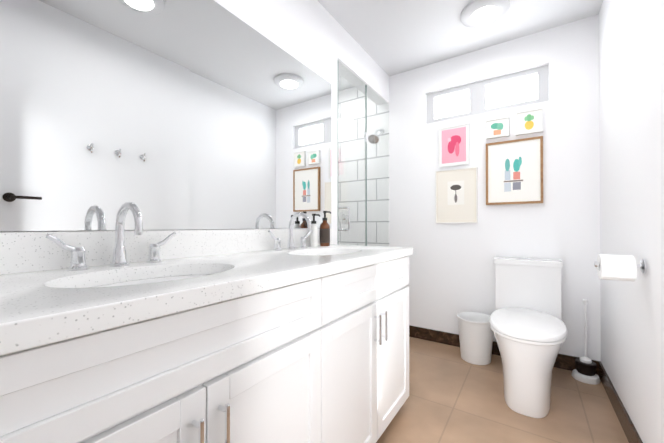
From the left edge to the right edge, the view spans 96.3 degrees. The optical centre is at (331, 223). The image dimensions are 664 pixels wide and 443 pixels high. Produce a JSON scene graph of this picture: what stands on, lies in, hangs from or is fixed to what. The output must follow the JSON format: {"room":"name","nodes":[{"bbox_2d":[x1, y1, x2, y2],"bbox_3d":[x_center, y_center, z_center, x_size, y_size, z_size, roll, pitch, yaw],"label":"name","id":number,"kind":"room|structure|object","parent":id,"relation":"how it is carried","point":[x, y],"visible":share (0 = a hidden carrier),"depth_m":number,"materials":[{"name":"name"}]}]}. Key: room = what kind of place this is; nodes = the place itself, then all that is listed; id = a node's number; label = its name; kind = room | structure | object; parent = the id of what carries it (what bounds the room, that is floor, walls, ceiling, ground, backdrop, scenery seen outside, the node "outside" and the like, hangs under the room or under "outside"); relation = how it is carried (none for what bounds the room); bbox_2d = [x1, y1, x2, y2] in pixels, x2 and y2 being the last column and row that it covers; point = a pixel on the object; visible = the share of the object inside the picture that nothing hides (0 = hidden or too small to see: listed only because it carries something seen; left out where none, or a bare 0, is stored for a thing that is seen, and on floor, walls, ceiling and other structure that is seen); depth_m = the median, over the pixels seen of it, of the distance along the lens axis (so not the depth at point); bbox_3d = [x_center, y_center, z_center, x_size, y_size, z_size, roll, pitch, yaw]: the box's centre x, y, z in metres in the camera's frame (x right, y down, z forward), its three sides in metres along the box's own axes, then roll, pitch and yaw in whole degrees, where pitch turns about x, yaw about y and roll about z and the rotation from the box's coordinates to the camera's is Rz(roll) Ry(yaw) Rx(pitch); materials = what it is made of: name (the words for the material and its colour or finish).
{"room":"bathroom","nodes":[
{"label":"bathroom","id":0,"kind":"room"},
{"bbox_2d":[0,0,388,244],"bbox_3d":[-0.520,-0.203,1.346,0.120,2.440,3.668,0,0,34],"label":"wall","id":1,"kind":"structure","parent":0,"point":[305,32],"depth_m":1.91,"materials":[{"name":"white paint"}]},
{"bbox_2d":[0,0,330,230],"bbox_3d":[-0.740,-0.465,0.902,0.006,0.968,2.642,0,0,34],"label":"wall mirror","id":2,"kind":"object","parent":1,"relation":"attached to","point":[182,114],"visible":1,"depth_m":1.06,"materials":[{"name":"clear glass"}]},
{"bbox_2d":[0,230,331,273],"bbox_3d":[-0.479,0.078,1.274,0.020,0.105,1.686,0,0,34],"label":"backsplash","id":3,"kind":"structure","parent":1,"relation":"attached to","point":[19,251],"depth_m":0.92,"materials":[{"name":"white stone"}]},
{"bbox_2d":[318,0,602,90],"bbox_3d":[-0.217,-1.454,1.152,2.648,0.060,3.908,0,0,34],"label":"ceiling","id":4,"kind":"structure","parent":0,"point":[392,37],"depth_m":2.12,"materials":[{"name":"white paint"}]},
{"bbox_2d":[461,0,509,27],"bbox_3d":[1.012,-1.389,1.974,0.290,0.058,0.290,0,0,34],"label":"ceiling light","id":5,"kind":"object","parent":4,"relation":"attached to","point":[478,13],"visible":1,"depth_m":1.94,"materials":[{"name":"white"}]},
{"bbox_2d":[389,14,600,360],"bbox_3d":[0.834,-0.193,2.719,2.408,2.440,0.120,0,0,34],"label":"wall","id":6,"kind":"structure","parent":0,"point":[451,271],"depth_m":2.31,"materials":[{"name":"white paint"}]},
{"bbox_2d":[338,87,388,246],"bbox_3d":[0.184,-0.190,3.077,0.868,2.439,0.005,0,0,34],"label":"shower wall tile","id":7,"kind":"structure","parent":6,"relation":"attached to","point":[348,178],"depth_m":2.96,"materials":[{"name":"white tile"}]},
{"bbox_2d":[338,210,350,223],"bbox_3d":[0.115,-0.071,3.086,0.150,0.150,0.053,0,0,34],"label":"shower valve","id":8,"kind":"object","parent":7,"relation":"attached to","point":[344,217],"depth_m":3.09,"materials":[{"name":"silver metal"}]},
{"bbox_2d":[368,129,383,143],"bbox_3d":[0.418,-0.835,2.788,0.104,0.176,0.221,0,0,34],"label":"shower head","id":9,"kind":"object","parent":7,"relation":"attached to","point":[374,138],"depth_m":2.74},
{"bbox_2d":[439,123,469,167],"bbox_3d":[1.026,-0.660,2.507,0.242,0.340,0.022,0,0,34],"label":"framed picture","id":10,"kind":"object","parent":6,"relation":"attached to","point":[454,145],"visible":1,"depth_m":2.50,"materials":[{"name":"white"}]},
{"bbox_2d":[435,167,477,222],"bbox_3d":[1.040,-0.234,2.497,0.329,0.452,0.018,0,0,34],"label":"art","id":11,"kind":"object","parent":6,"relation":"attached to","point":[456,195],"visible":0.98,"depth_m":2.49,"materials":[{"name":"white paper"}]},
{"bbox_2d":[426,65,548,123],"bbox_3d":[1.237,-1.032,2.456,0.891,0.278,0.050,0,0,34],"label":"transom","id":12,"kind":"object","parent":6,"relation":"in","point":[522,88],"visible":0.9,"depth_m":2.42,"materials":[{"name":"white glass"}]},
{"bbox_2d":[486,116,508,139],"bbox_3d":[1.293,-0.748,2.325,0.161,0.145,0.030,0,0,34],"label":"framed artwork","id":13,"kind":"object","parent":6,"relation":"attached to","point":[497,128],"visible":0.98,"depth_m":2.32,"materials":[{"name":"white paper"}]},
{"bbox_2d":[409,325,596,373],"bbox_3d":[1.172,0.975,2.406,1.506,0.100,0.012,0,0,34],"label":"baseboard","id":14,"kind":"structure","parent":6,"relation":"attached to","point":[565,362],"depth_m":2.51,"materials":[{"name":"wood"}]},
{"bbox_2d":[486,136,542,204],"bbox_3d":[1.380,-0.394,2.264,0.371,0.485,0.030,0,0,34],"label":"framed artwork","id":15,"kind":"object","parent":6,"relation":"attached to","point":[514,171],"visible":0.94,"depth_m":2.25,"materials":[{"name":"white paper"}]},
{"bbox_2d":[516,108,542,135],"bbox_3d":[1.466,-0.757,2.210,0.166,0.170,0.030,0,0,34],"label":"framed artwork","id":16,"kind":"object","parent":6,"relation":"attached to","point":[529,121],"visible":0.96,"depth_m":2.20,"materials":[{"name":"white paper"}]},
{"bbox_2d":[376,337,628,442],"bbox_3d":[-0.217,1.046,1.135,2.648,0.060,3.908,0,0,34],"label":"floor","id":17,"kind":"structure","parent":0,"point":[454,397],"depth_m":1.63,"materials":[{"name":"tile"}]},
{"bbox_2d":[0,254,412,442],"bbox_3d":[-0.245,0.593,1.110,0.586,0.847,1.670,0,0,34],"label":"bathroom vanity","id":18,"kind":"object","parent":17,"relation":"on","point":[119,334],"depth_m":0.68,"materials":[{"name":"white wood"}]},
{"bbox_2d":[0,244,412,345],"bbox_3d":[-0.250,0.149,1.121,0.570,0.040,1.686,0,0,34],"label":"countertop","id":19,"kind":"structure","parent":18,"relation":"on","point":[29,306],"depth_m":0.64,"materials":[{"name":"white stone"}]},
{"bbox_2d":[40,202,179,269],"bbox_3d":[-0.604,0.031,0.878,0.160,0.193,0.338,0,0,34],"label":"faucet","id":20,"kind":"object","parent":19,"relation":"on","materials":[{"name":"silver metal"}]},
{"bbox_2d":[52,266,219,293],"bbox_3d":[-0.461,0.237,0.782,0.360,0.163,0.498,0,0,34],"label":"sink","id":21,"kind":"object","parent":19,"relation":"in","point":[129,279],"depth_m":0.85,"materials":[{"name":"white ceramic"}]},
{"bbox_2d":[264,212,311,249],"bbox_3d":[-0.171,0.036,1.527,0.160,0.193,0.338,0,0,34],"label":"faucet","id":22,"kind":"object","parent":19,"relation":"on","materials":[{"name":"silver metal"}]},
{"bbox_2d":[310,214,319,246],"bbox_3d":[-0.095,0.037,1.723,0.074,0.192,0.048,0,0,34],"label":"soap bottle","id":23,"kind":"object","parent":19,"relation":"on","point":[314,237],"visible":0.94,"depth_m":1.71,"materials":[{"name":"white plastic"}]},
{"bbox_2d":[320,211,330,245],"bbox_3d":[-0.036,0.027,1.792,0.081,0.212,0.063,0,0,34],"label":"soap bottle","id":24,"kind":"object","parent":19,"relation":"on","point":[324,233],"visible":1,"depth_m":1.77,"materials":[{"name":"brown glass"}]},
{"bbox_2d":[338,62,388,246],"bbox_3d":[0.287,-0.062,2.460,0.123,2.175,0.894,0,0,34],"label":"glass","id":25,"kind":"object","parent":17,"relation":"on","point":[365,134],"visible":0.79,"depth_m":2.43,"materials":[{"name":"grey"}]},
{"bbox_2d":[457,312,492,364],"bbox_3d":[1.087,0.864,2.251,0.262,0.320,0.262,0,0,34],"label":"trash bin","id":26,"kind":"object","parent":17,"relation":"on","point":[475,335],"visible":0.85,"depth_m":2.16,"materials":[{"name":"white plastic"}]},
{"bbox_2d":[489,256,567,417],"bbox_3d":[1.224,0.632,1.872,0.400,0.779,0.824,0,0,34],"label":"toilet","id":27,"kind":"object","parent":17,"relation":"on","point":[528,327],"visible":1,"depth_m":1.68,"materials":[{"name":"white ceramic"}]},
{"bbox_2d":[572,299,600,384],"bbox_3d":[1.672,0.759,1.961,0.146,0.526,0.146,0,0,34],"label":"toilet brush","id":28,"kind":"object","parent":17,"relation":"on","point":[584,371],"visible":1,"depth_m":1.94,"materials":[{"name":"white plastic"}]},
{"bbox_2d":[599,0,653,442],"bbox_3d":[0.835,-0.209,0.442,0.120,2.440,3.908,0,0,34],"label":"wall","id":29,"kind":"structure","parent":0,"point":[626,194],"depth_m":1.42,"materials":[{"name":"white paint"}]},
{"bbox_2d":[597,361,642,442],"bbox_3d":[1.475,0.969,1.512,0.011,0.100,1.090,0,0,34],"label":"baseboard","id":30,"kind":"structure","parent":29,"relation":"attached to","point":[629,429],"depth_m":1.55,"materials":[{"name":"wood"}]},
{"bbox_2d":[594,254,646,281],"bbox_3d":[1.212,0.185,1.258,0.158,0.108,0.110,0,0,34],"label":"toilet paper holder","id":31,"kind":"object","parent":29,"relation":"attached to","point":[618,267],"visible":1,"depth_m":1.23,"materials":[{"name":"white paper"}]},
{"bbox_2d":[651,0,663,442],"bbox_3d":[0.462,-0.212,0.013,0.022,2.440,2.540,0,0,34],"label":"door frame","id":32,"kind":"structure","parent":29,"relation":"attached to","point":[657,31],"depth_m":1.03,"materials":[{"name":"white paint"}]}
]}

